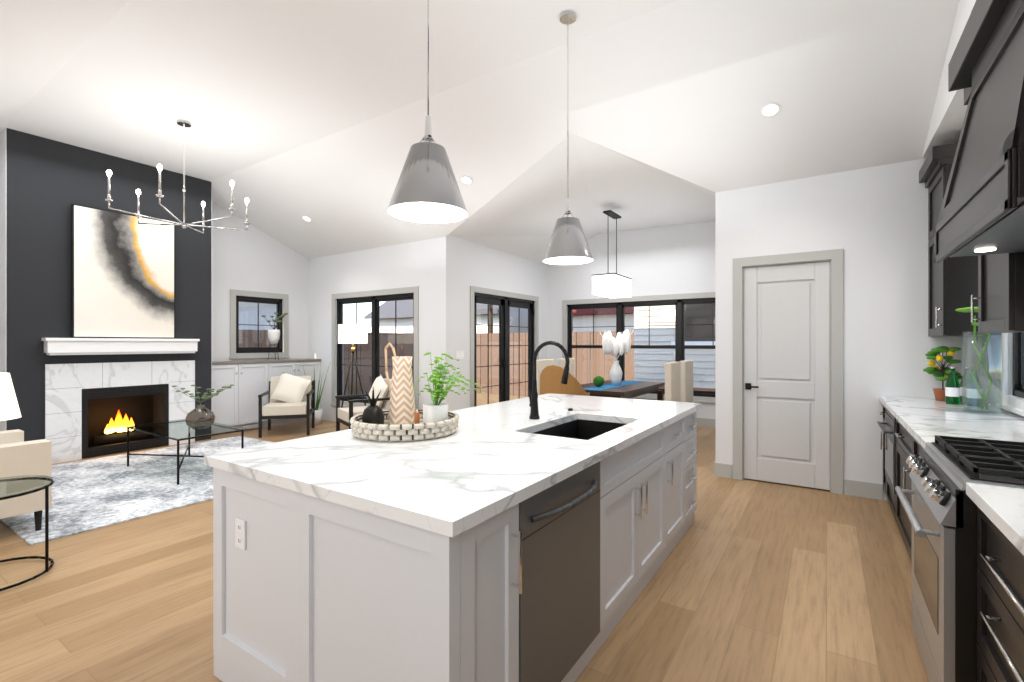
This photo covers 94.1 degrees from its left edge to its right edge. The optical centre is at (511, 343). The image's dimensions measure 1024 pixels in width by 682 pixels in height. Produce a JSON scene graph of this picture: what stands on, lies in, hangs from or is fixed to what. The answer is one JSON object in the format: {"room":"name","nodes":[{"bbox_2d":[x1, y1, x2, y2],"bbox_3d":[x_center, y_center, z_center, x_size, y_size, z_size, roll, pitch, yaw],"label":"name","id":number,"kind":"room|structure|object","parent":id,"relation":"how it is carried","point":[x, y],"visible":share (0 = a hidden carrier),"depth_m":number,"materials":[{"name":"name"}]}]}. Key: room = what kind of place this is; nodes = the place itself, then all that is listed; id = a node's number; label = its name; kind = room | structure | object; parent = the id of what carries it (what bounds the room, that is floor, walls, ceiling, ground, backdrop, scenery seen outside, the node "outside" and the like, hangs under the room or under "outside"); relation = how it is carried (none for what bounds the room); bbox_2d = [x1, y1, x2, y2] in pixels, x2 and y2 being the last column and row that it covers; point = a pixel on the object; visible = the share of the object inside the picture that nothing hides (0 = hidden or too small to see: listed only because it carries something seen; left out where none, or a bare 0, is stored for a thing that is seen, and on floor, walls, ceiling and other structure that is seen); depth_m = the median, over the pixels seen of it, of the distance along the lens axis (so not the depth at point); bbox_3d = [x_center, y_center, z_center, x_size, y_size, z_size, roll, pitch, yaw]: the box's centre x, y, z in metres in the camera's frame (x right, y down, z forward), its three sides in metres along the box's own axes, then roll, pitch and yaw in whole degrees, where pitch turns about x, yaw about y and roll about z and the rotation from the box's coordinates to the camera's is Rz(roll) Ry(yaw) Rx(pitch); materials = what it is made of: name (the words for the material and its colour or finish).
{"room":"open-plan kitchen","nodes":[
{"label":"open-plan kitchen","id":0,"kind":"room"},
{"bbox_2d":[0,128,211,447],"bbox_3d":[-5.256,-0.750,6.305,0.618,4.300,2.108,0,0,33],"label":"wall","id":1,"kind":"structure","parent":0,"point":[45,183],"depth_m":5.66,"materials":[{"name":"grey paint"}]},
{"bbox_2d":[41,338,199,354],"bbox_3d":[-4.912,0.035,6.108,0.170,0.200,1.590,0,0,33],"label":"mantel shelf","id":2,"kind":"object","parent":1,"relation":"attached to","point":[78,346],"visible":1,"depth_m":5.94,"materials":[{"name":"white wood"}]},
{"bbox_2d":[71,204,174,338],"bbox_3d":[-4.933,-0.864,6.109,0.037,1.592,1.070,0,0,33],"label":"picture","id":3,"kind":"object","parent":2,"relation":"on","point":[122,275],"visible":0.93,"depth_m":6.04,"materials":[{"name":"white"}]},
{"bbox_2d":[212,202,307,360],"bbox_3d":[-5.842,-0.750,6.128,0.160,4.300,7.320,0,0,33],"label":"wall","id":4,"kind":"structure","parent":0,"point":[252,258],"depth_m":8.12,"materials":[{"name":"white paint"}]},
{"bbox_2d":[236,295,281,352],"bbox_3d":[-4.406,-0.320,8.277,0.090,0.960,0.830,0,0,33],"label":"window","id":5,"kind":"structure","parent":4,"relation":"in","point":[278,307],"depth_m":8.27,"materials":[{"name":"black"}]},
{"bbox_2d":[229,289,289,358],"bbox_3d":[-4.334,-0.320,8.230,0.038,1.140,1.030,0,0,33],"label":"trim","id":6,"kind":"structure","parent":4,"relation":"attached to","point":[233,355],"depth_m":8.11,"materials":[{"name":"grey wood"}]},
{"bbox_2d":[308,235,452,421],"bbox_3d":[-2.372,-0.750,8.128,3.430,4.300,0.160,0,0,33],"label":"wall","id":7,"kind":"structure","parent":0,"point":[426,266],"depth_m":7.70,"materials":[{"name":"white paint"}]},
{"bbox_2d":[330,286,418,408],"bbox_3d":[-2.357,0.110,7.997,2.160,2.000,0.038,0,0,33],"label":"trim","id":8,"kind":"structure","parent":7,"relation":"attached to","point":[415,290],"depth_m":7.86,"materials":[{"name":"grey"}]},
{"bbox_2d":[337,293,413,403],"bbox_3d":[-2.310,0.110,8.069,1.960,1.820,0.090,0,0,33],"label":"window","id":9,"kind":"structure","parent":7,"relation":"in","point":[375,300],"depth_m":8.03,"materials":[{"name":"black"}]},
{"bbox_2d":[0,420,927,681],"bbox_3d":[-1.069,1.460,4.837,9.550,0.120,10.420,0,0,33],"label":"floor","id":10,"kind":"structure","parent":0,"point":[751,580],"depth_m":2.62,"materials":[{"name":"brown wood"}]},
{"bbox_2d":[0,475,53,590],"bbox_3d":[-3.076,1.119,2.819,0.536,0.538,0.536,0,0,33],"label":"side table","id":11,"kind":"object","parent":10,"relation":"on","point":[46,488],"visible":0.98,"depth_m":2.90,"materials":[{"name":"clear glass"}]},
{"bbox_2d":[0,373,20,420],"bbox_3d":[-3.132,0.514,2.808,0.340,0.670,0.340,0,0,33],"label":"table lamp","id":12,"kind":"object","parent":11,"relation":"on","point":[9,408],"visible":1,"depth_m":2.83,"materials":[{"name":"white fabric"}]},
{"bbox_2d":[45,360,194,463],"bbox_3d":[-5.119,0.820,6.262,0.390,1.160,1.560,0,0,33],"label":"fireplace surround","id":13,"kind":"object","parent":10,"relation":"on","point":[71,390],"visible":0.79,"depth_m":5.99,"materials":[{"name":"stone"}]},
{"bbox_2d":[104,410,133,433],"bbox_3d":[-5.129,1.010,6.230,0.085,0.300,0.321,0,0,33],"label":"flames","id":14,"kind":"object","parent":13,"relation":"in","point":[119,425],"visible":0.94,"depth_m":6.21},
{"bbox_2d":[0,436,272,545],"bbox_3d":[-3.710,1.393,5.237,2.760,0.011,2.820,0,0,33],"label":"rug","id":15,"kind":"object","parent":10,"relation":"on","point":[91,494],"visible":0.64,"depth_m":4.57,"materials":[{"name":"grey carpet"}]},
{"bbox_2d":[0,429,51,530],"bbox_3d":[-4.086,0.994,3.413,0.920,0.787,0.960,0,0,33],"label":"armchair","id":16,"kind":"object","parent":15,"relation":"on","point":[19,456],"visible":0.9,"depth_m":3.46,"materials":[{"name":"beige fabric"}]},
{"bbox_2d":[127,419,245,484],"bbox_3d":[-3.643,1.159,5.301,1.320,0.457,0.680,0,0,33],"label":"coffee table","id":17,"kind":"object","parent":15,"relation":"on","point":[156,424],"visible":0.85,"depth_m":5.22,"materials":[{"name":"black metal"}]},
{"bbox_2d":[172,384,233,429],"bbox_3d":[-3.401,0.693,5.280,0.570,0.472,0.483,0,0,33],"label":"vase","id":18,"kind":"object","parent":17,"relation":"on","point":[200,416],"visible":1,"depth_m":5.17,"materials":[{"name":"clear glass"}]},
{"bbox_2d":[212,363,271,433],"bbox_3d":[-4.482,0.860,7.687,0.385,1.081,1.041,0,0,33],"label":"base cabinet","id":19,"kind":"object","parent":10,"relation":"on","point":[236,405],"depth_m":7.58,"materials":[{"name":"white wood"}]},
{"bbox_2d":[220,359,319,362],"bbox_3d":[-4.221,0.302,8.069,0.401,0.035,1.966,0,0,33],"label":"countertop","id":20,"kind":"structure","parent":19,"relation":"on","point":[280,360],"depth_m":8.14,"materials":[{"name":"white stone"}]},
{"bbox_2d":[262,312,287,359],"bbox_3d":[-4.096,-0.129,8.264,0.327,0.826,0.413,0,0,33],"label":"potted plant","id":21,"kind":"object","parent":20,"relation":"on","point":[273,336],"visible":1,"depth_m":8.21,"materials":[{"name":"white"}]},
{"bbox_2d":[258,372,314,437],"bbox_3d":[-3.541,0.924,7.560,0.710,0.949,0.840,0,0,-17],"label":"lounge chair","id":22,"kind":"object","parent":10,"relation":"on","point":[289,395],"visible":1,"depth_m":7.55,"materials":[{"name":"beige fabric"}]},
{"bbox_2d":[272,363,319,425],"bbox_3d":[-3.973,0.860,8.460,0.385,1.081,1.041,0,0,33],"label":"base cabinet","id":23,"kind":"object","parent":10,"relation":"on","point":[295,369],"depth_m":8.42,"materials":[{"name":"white wood"}]},
{"bbox_2d":[303,367,328,424],"bbox_3d":[-3.403,0.857,8.376,0.392,1.084,0.399,0,0,33],"label":"snake plant","id":24,"kind":"object","parent":10,"relation":"on","point":[318,414],"visible":0.54,"depth_m":8.27,"materials":[{"name":"green plant"}]},
{"bbox_2d":[338,324,367,407],"bbox_3d":[-2.556,0.551,7.562,0.543,1.702,0.537,0,0,33],"label":"floor lamp","id":25,"kind":"object","parent":10,"relation":"on","point":[352,334],"visible":0.88,"depth_m":7.44,"materials":[{"name":"white fabric"}]},
{"bbox_2d":[335,374,391,431],"bbox_3d":[-2.049,0.924,6.941,0.840,0.949,0.710,0,0,-35],"label":"lounge chair","id":26,"kind":"object","parent":10,"relation":"on","point":[344,415],"visible":0.52,"depth_m":6.83,"materials":[{"name":"beige fabric"}]},
{"bbox_2d":[206,405,701,681],"bbox_3d":[0.117,0.955,2.865,1.381,0.890,2.951,0,0,33],"label":"kitchen island","id":27,"kind":"object","parent":10,"relation":"on","point":[508,541],"depth_m":1.70,"materials":[{"name":"white wood"}]},
{"bbox_2d":[204,393,701,536],"bbox_3d":[0.098,0.490,2.879,1.365,0.040,2.996,0,0,33],"label":"island countertop","id":28,"kind":"structure","parent":27,"relation":"on","point":[493,459],"depth_m":1.92,"materials":[{"name":"white stone"}]},
{"bbox_2d":[350,409,459,441],"bbox_3d":[-0.562,0.427,2.527,0.568,0.084,0.567,0,0,33],"label":"woven tray","id":29,"kind":"object","parent":28,"relation":"on","point":[387,432],"visible":0.73,"depth_m":2.29,"materials":[{"name":"beige wicker"}]},
{"bbox_2d":[362,389,383,423],"bbox_3d":[-0.734,0.342,2.520,0.116,0.230,0.113,0,0,33],"label":"pineapple","id":30,"kind":"object","parent":29,"relation":"on","point":[373,413],"visible":0.88,"depth_m":2.49,"materials":[{"name":"black ceramic"}]},
{"bbox_2d":[385,343,415,429],"bbox_3d":[-0.623,0.226,2.615,0.215,0.462,0.156,0,0,33],"label":"vase","id":31,"kind":"object","parent":29,"relation":"on","point":[402,410],"visible":0.9,"depth_m":2.55,"materials":[{"name":"beige ceramic"}]},
{"bbox_2d":[414,410,419,423],"bbox_3d":[-0.472,0.394,2.372,0.025,0.125,0.026,0,0,33],"label":"bottle","id":32,"kind":"object","parent":29,"relation":"on","point":[416,417],"visible":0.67,"depth_m":2.36,"materials":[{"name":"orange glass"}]},
{"bbox_2d":[412,352,483,422],"bbox_3d":[-0.333,0.251,2.551,0.379,0.411,0.504,0,0,33],"label":"potted plant","id":33,"kind":"object","parent":29,"relation":"on","point":[436,411],"visible":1,"depth_m":2.53,"materials":[{"name":"green plant"}]},
{"bbox_2d":[528,341,569,419],"bbox_3d":[0.221,0.226,2.906,0.274,0.486,0.088,0,0,33],"label":"faucet","id":34,"kind":"object","parent":28,"relation":"on","point":[533,404],"visible":1,"depth_m":2.95,"materials":[{"name":"black metal"}]},
{"bbox_2d":[536,359,553,394],"bbox_3d":[0.684,0.825,7.395,0.500,1.149,0.480,0,0,33],"label":"dining chair","id":35,"kind":"object","parent":10,"relation":"on","point":[541,364],"visible":0.08,"depth_m":7.31,"materials":[{"name":"beige fabric"}]},
{"bbox_2d":[540,365,589,395],"bbox_3d":[0.679,0.840,6.389,0.664,1.119,0.565,0,0,33],"label":"dining chair","id":36,"kind":"object","parent":10,"relation":"on","point":[550,378],"visible":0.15,"depth_m":6.14,"materials":[{"name":"brown leather"}]},
{"bbox_2d":[558,358,573,376],"bbox_3d":[1.097,0.825,8.021,0.500,1.149,0.480,0,0,33],"label":"dining chair","id":37,"kind":"object","parent":10,"relation":"on","point":[561,362],"visible":0.04,"depth_m":8.14,"materials":[{"name":"beige fabric"}]},
{"bbox_2d":[581,380,664,400],"bbox_3d":[1.591,1.018,7.336,0.980,0.763,1.900,0,0,33],"label":"dining table","id":38,"kind":"object","parent":10,"relation":"on","point":[626,389],"visible":0.46,"depth_m":6.94,"materials":[{"name":"brown wood"}]},
{"bbox_2d":[593,376,603,386],"bbox_3d":[1.268,0.554,6.973,0.160,0.160,0.156,0,0,33],"label":"moss ball","id":39,"kind":"object","parent":38,"relation":"on","point":[598,381],"visible":1,"depth_m":6.92,"materials":[{"name":"green plant"}]},
{"bbox_2d":[600,330,632,384],"bbox_3d":[1.633,0.207,7.372,0.489,0.855,0.503,0,0,33],"label":"vase","id":40,"kind":"object","parent":38,"relation":"on","point":[620,344],"visible":1,"depth_m":7.29,"materials":[{"name":"white ceramic"}]},
{"bbox_2d":[665,362,680,401],"bbox_3d":[1.994,0.825,6.531,0.500,1.149,0.480,0,0,33],"label":"dining chair","id":41,"kind":"object","parent":10,"relation":"on","point":[672,381],"visible":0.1,"depth_m":6.28,"materials":[{"name":"beige fabric"}]},
{"bbox_2d":[680,360,692,402],"bbox_3d":[2.407,0.825,7.157,0.500,1.149,0.480,0,0,33],"label":"dining chair","id":42,"kind":"object","parent":10,"relation":"on","point":[686,380],"visible":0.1,"depth_m":6.91,"materials":[{"name":"beige fabric"}]},
{"bbox_2d":[877,411,880,448],"bbox_3d":[3.489,0.955,3.962,0.648,0.890,0.336,0,0,33],"label":"base cabinet","id":43,"kind":"object","parent":10,"relation":"on","point":[879,423],"depth_m":4.05,"materials":[{"name":"black"}]},
{"bbox_2d":[881,407,888,502],"bbox_3d":[3.221,0.955,3.554,0.648,0.890,0.770,0,0,33],"label":"base cabinet","id":44,"kind":"object","parent":10,"relation":"on","point":[885,428],"depth_m":3.94,"materials":[{"name":"black wood"}]},
{"bbox_2d":[889,415,904,543],"bbox_3d":[2.806,0.955,2.926,0.648,0.890,0.865,0,0,33],"label":"base cabinet","id":45,"kind":"object","parent":10,"relation":"on","point":[896,432],"depth_m":3.42,"materials":[{"name":"black wood"}]},
{"bbox_2d":[879,396,1023,448],"bbox_3d":[2.906,0.520,3.089,0.661,0.100,2.434,0,0,33],"label":"countertop","id":46,"kind":"structure","parent":45,"relation":"on","point":[924,419],"depth_m":2.91,"materials":[{"name":"white stone"}]},
{"bbox_2d":[923,346,962,400],"bbox_3d":[3.538,0.245,3.914,0.266,0.448,0.330,0,0,33],"label":"tree","id":47,"kind":"object","parent":46,"relation":"on","point":[942,373],"visible":0.85,"depth_m":3.90,"materials":[{"name":"green plant"}]},
{"bbox_2d":[945,367,959,404],"bbox_3d":[3.426,0.325,3.706,0.087,0.289,0.085,0,0,33],"label":"bottle","id":48,"kind":"object","parent":46,"relation":"on","point":[952,390],"visible":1,"depth_m":3.68,"materials":[{"name":"green glass"}]},
{"bbox_2d":[960,367,970,403],"bbox_3d":[3.559,0.325,3.726,0.087,0.289,0.085,0,0,33],"label":"bottle","id":49,"kind":"object","parent":46,"relation":"on","point":[962,399],"visible":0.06,"depth_m":3.72,"materials":[{"name":"clear glass"}]},
{"bbox_2d":[966,367,981,405],"bbox_3d":[3.485,0.325,3.595,0.087,0.289,0.085,0,0,33],"label":"bottle","id":50,"kind":"object","parent":46,"relation":"on","point":[967,395],"depth_m":3.57,"materials":[{"name":"clear glass"}]},
{"bbox_2d":[955,307,1002,413],"bbox_3d":[3.176,0.110,3.245,0.249,0.718,0.286,0,0,33],"label":"vase","id":51,"kind":"object","parent":46,"relation":"on","point":[979,359],"visible":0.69,"depth_m":3.25,"materials":[{"name":"clear glass"}]},
{"bbox_2d":[905,431,1002,561],"bbox_3d":[2.441,0.955,2.372,0.648,0.890,0.721,0,0,33],"label":"base cabinet","id":52,"kind":"object","parent":10,"relation":"on","point":[912,448],"depth_m":2.95,"materials":[{"name":"black wood"}]},
{"bbox_2d":[895,435,1023,681],"bbox_3d":[1.968,0.912,1.793,0.768,0.975,0.754,0,0,33],"label":"range","id":53,"kind":"object","parent":10,"relation":"on","point":[941,513],"visible":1,"depth_m":1.72,"materials":[{"name":"silver metal"}]},
{"bbox_2d":[977,511,1023,681],"bbox_3d":[1.565,0.955,1.032,0.635,0.890,0.946,0,0,33],"label":"base cabinet","id":54,"kind":"object","parent":10,"relation":"on","point":[1000,571],"depth_m":1.40,"materials":[{"name":"black wood"}]},
{"bbox_2d":[966,483,1023,558],"bbox_3d":[0.773,0.490,-0.146,0.661,0.040,3.788,0,0,33],"label":"countertop","id":55,"kind":"structure","parent":54,"relation":"on","point":[1003,507],"depth_m":1.38,"materials":[{"name":"white stone"}]},
{"bbox_2d":[0,0,958,265],"bbox_3d":[-1.118,-1.756,4.762,9.830,1.248,10.520,0,0,33],"label":"ceiling","id":56,"kind":"structure","parent":0,"point":[638,114],"depth_m":4.23,"materials":[{"name":"white paint"}]},
{"bbox_2d":[105,120,249,232],"bbox_3d":[-3.529,-1.808,5.130,1.225,1.140,1.281,0,0,33],"label":"chandelier","id":57,"kind":"object","parent":56,"relation":"hanging from","point":[183,123],"visible":1,"depth_m":5.12,"materials":[{"name":"silver metal"}]},
{"bbox_2d":[302,216,311,221],"bbox_3d":[-3.217,-1.956,7.475,0.148,0.058,0.140,0,0,24],"label":"recessed light","id":58,"kind":"object","parent":56,"relation":"in","point":[306,218],"depth_m":7.47,"materials":[{"name":"white plastic"}]},
{"bbox_2d":[387,0,467,223],"bbox_3d":[-0.388,-1.489,2.208,0.370,1.778,0.370,0,0,33],"label":"pendant light","id":59,"kind":"object","parent":56,"relation":"hanging from","point":[427,190],"visible":1,"depth_m":2.12,"materials":[{"name":"silver metal"}]},
{"bbox_2d":[460,176,472,183],"bbox_3d":[-0.545,-1.956,5.713,0.148,0.058,0.140,0,0,24],"label":"recessed light","id":60,"kind":"object","parent":56,"relation":"in","point":[466,180],"depth_m":5.71,"materials":[{"name":"white plastic"}]},
{"bbox_2d":[543,11,593,264],"bbox_3d":[0.407,-1.489,3.469,0.370,1.778,0.370,0,0,33],"label":"pendant light","id":61,"kind":"object","parent":56,"relation":"hanging from","point":[568,244],"visible":1,"depth_m":3.39,"materials":[{"name":"silver metal"}]},
{"bbox_2d":[592,210,631,297],"bbox_3d":[1.517,-1.340,7.205,0.350,1.240,0.730,0,0,33],"label":"dining pendant light","id":62,"kind":"object","parent":56,"relation":"hanging from","point":[611,285],"visible":1,"depth_m":6.99,"materials":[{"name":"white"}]},
{"bbox_2d":[760,103,780,116],"bbox_3d":[2.151,-1.946,3.971,0.148,0.058,0.140,0,0,24],"label":"recessed light","id":63,"kind":"object","parent":56,"relation":"in","point":[769,109],"depth_m":3.97,"materials":[{"name":"white plastic"}]},
{"bbox_2d":[453,236,546,410],"bbox_3d":[-0.110,-0.750,8.589,0.160,4.300,3.100,0,0,33],"label":"wall","id":64,"kind":"structure","parent":0,"point":[478,265],"depth_m":7.78,"materials":[{"name":"white paint"}]},
{"bbox_2d":[456,351,463,358],"bbox_3d":[-0.803,0.175,7.381,0.009,0.130,0.200,0,0,33],"label":"switch plate","id":65,"kind":"object","parent":64,"relation":"attached to","point":[459,354],"visible":1,"depth_m":7.37,"materials":[{"name":"white plastic"}]},
{"bbox_2d":[474,292,534,406],"bbox_3d":[-0.092,0.285,8.493,0.195,2.230,1.960,0,0,33],"label":"doors","id":66,"kind":"structure","parent":64,"relation":"in","point":[504,304],"depth_m":8.47,"materials":[{"name":"black"}]},
{"bbox_2d":[470,286,538,406],"bbox_3d":[-0.073,0.240,8.481,0.018,2.320,2.140,0,0,33],"label":"trim","id":67,"kind":"structure","parent":64,"relation":"attached to","point":[473,289],"depth_m":7.68,"materials":[{"name":"grey"}]},
{"bbox_2d":[547,221,714,418],"bbox_3d":[2.461,-0.750,8.655,4.060,4.300,0.160,0,0,33],"label":"wall","id":68,"kind":"structure","parent":0,"point":[672,259],"depth_m":8.60,"materials":[{"name":"white paint"}]},
{"bbox_2d":[562,292,714,402],"bbox_3d":[2.434,0.065,8.551,3.450,1.850,0.038,0,0,33],"label":"trim","id":69,"kind":"structure","parent":68,"relation":"attached to","point":[707,294],"depth_m":8.61,"materials":[{"name":"grey"}]},
{"bbox_2d":[567,298,714,396],"bbox_3d":[2.482,0.065,8.623,3.250,1.670,0.090,0,0,33],"label":"window","id":70,"kind":"structure","parent":68,"relation":"in","point":[679,346],"depth_m":8.59,"materials":[{"name":"black"}]},
{"bbox_2d":[697,418,714,427],"bbox_3d":[2.287,1.330,8.664,3.760,0.140,0.016,0,0,33],"label":"baseboard","id":71,"kind":"structure","parent":68,"relation":"attached to","point":[704,422],"depth_m":8.02,"materials":[{"name":"grey wood"}]},
{"bbox_2d":[715,158,977,499],"bbox_3d":[3.117,-0.750,4.509,2.200,4.300,0.160,0,0,33],"label":"wall","id":72,"kind":"structure","parent":0,"point":[872,222],"depth_m":4.36,"materials":[{"name":"white paint"}]},
{"bbox_2d":[714,462,726,475],"bbox_3d":[2.991,1.330,6.331,0.016,0.140,3.096,0,0,33],"label":"baseboard","id":73,"kind":"structure","parent":72,"relation":"attached to","point":[718,467],"depth_m":5.02,"materials":[{"name":"grey wood"}]},
{"bbox_2d":[744,261,829,489],"bbox_3d":[2.692,0.305,4.700,0.736,2.166,0.099,0,0,33],"label":"pantry door","id":74,"kind":"structure","parent":72,"relation":"in","point":[786,374],"depth_m":4.70,"materials":[{"name":"white paint"}]},
{"bbox_2d":[733,249,842,493],"bbox_3d":[2.732,0.305,4.762,0.758,2.189,0.159,0,0,33],"label":"door frame","id":75,"kind":"structure","parent":72,"relation":"attached to","point":[830,351],"depth_m":4.65,"materials":[{"name":"grey wood"}]},
{"bbox_2d":[844,479,882,499],"bbox_3d":[3.201,1.330,4.347,0.280,0.140,0.014,0,0,33],"label":"baseboard","id":76,"kind":"structure","parent":72,"relation":"attached to","point":[863,489],"depth_m":4.34,"materials":[{"name":"grey wood"}]},
{"bbox_2d":[922,0,975,158],"bbox_3d":[1.775,-2.250,1.104,0.368,1.300,6.998,0,0,33],"label":"wall","id":77,"kind":"structure","parent":0,"point":[948,116],"depth_m":3.35,"materials":[{"name":"white paint"}]},
{"bbox_2d":[1004,333,1023,416],"bbox_3d":[1.954,-0.750,0.892,0.160,4.300,7.160,0,0,33],"label":"wall","id":78,"kind":"structure","parent":0,"point":[1010,364],"depth_m":3.32,"materials":[{"name":"white paint"}]},
{"bbox_2d":[919,142,1000,336],"bbox_3d":[3.516,-0.775,3.764,0.386,1.430,0.636,0,0,33],"label":"upper cabinet","id":79,"kind":"object","parent":78,"relation":"attached to","point":[952,284],"visible":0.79,"depth_m":3.57,"materials":[{"name":"black wood"}]},
{"bbox_2d":[934,0,1023,262],"bbox_3d":[2.043,-0.998,1.731,0.606,1.195,1.260,0,0,33],"label":"range hood","id":80,"kind":"object","parent":78,"relation":"attached to","point":[982,211],"visible":1,"depth_m":1.83,"materials":[{"name":"dark grey painted wood"}]},
{"bbox_2d":[964,87,1023,332],"bbox_3d":[2.647,-0.775,2.447,0.386,1.430,0.560,0,0,33],"label":"upper cabinet","id":81,"kind":"object","parent":78,"relation":"attached to","point":[1000,297],"visible":0.4,"depth_m":2.44,"materials":[{"name":"black wood"}]},
{"bbox_2d":[996,333,1023,415],"bbox_3d":[3.212,-0.220,2.985,0.038,1.340,1.040,0,0,33],"label":"trim","id":82,"kind":"structure","parent":78,"relation":"attached to","point":[1009,403],"depth_m":3.33,"materials":[{"name":"grey"}]},
{"bbox_2d":[1013,333,1023,397],"bbox_3d":[3.284,-0.220,2.937,0.090,1.160,0.840,0,0,33],"label":"window","id":83,"kind":"structure","parent":78,"relation":"in","point":[1018,364],"depth_m":3.27,"materials":[{"name":"black"}]},
{"label":"outside","id":84,"kind":"structure","parent":0,"visible":0},
{"bbox_2d":[476,393,525,405],"bbox_3d":[-0.046,1.800,9.014,70.000,0.200,65.000,0,0,33],"label":"ground","id":85,"kind":"structure","parent":84,"point":[492,398],"depth_m":14.75,"materials":[{"name":"beige"}]},
{"bbox_2d":[239,302,275,329],"bbox_3d":[-12.133,-1.050,13.390,7.800,5.500,9.600,0,0,33],"label":"house","id":86,"kind":"structure","parent":85,"relation":"on","point":[249,309],"depth_m":14.01,"materials":[{"name":"white"}]},
{"bbox_2d":[239,329,633,396],"bbox_3d":[-8.637,0.675,10.534,17.980,2.050,18.080,0,0,33],"label":"fence","id":87,"kind":"object","parent":85,"relation":"on","point":[523,349],"depth_m":15.17,"materials":[{"name":"brown wood"}]},
{"bbox_2d":[362,299,527,332],"bbox_3d":[-1.788,-0.950,24.537,8.600,5.300,7.800,0,0,33],"label":"house","id":88,"kind":"structure","parent":85,"relation":"on","point":[407,319],"depth_m":22.33,"materials":[{"name":"white"}]},
{"bbox_2d":[488,304,572,332],"bbox_3d":[0.876,-1.937,17.180,6.529,7.274,3.540,0,0,33],"label":"tree","id":89,"kind":"object","parent":85,"relation":"on","point":[490,319],"depth_m":17.94,"materials":[{"name":"brown plant"}]},
{"bbox_2d":[573,307,633,381],"bbox_3d":[5.124,-0.800,20.578,5.500,5.000,6.800,0,0,33],"label":"house","id":90,"kind":"structure","parent":85,"relation":"on","point":[576,317],"depth_m":18.16,"materials":[{"name":"white"}]},
{"bbox_2d":[634,304,714,390],"bbox_3d":[9.216,-1.400,12.070,10.700,6.200,8.300,0,0,33],"label":"house","id":91,"kind":"structure","parent":85,"relation":"on","point":[649,370],"depth_m":11.10,"materials":[{"name":"white"}]}
]}

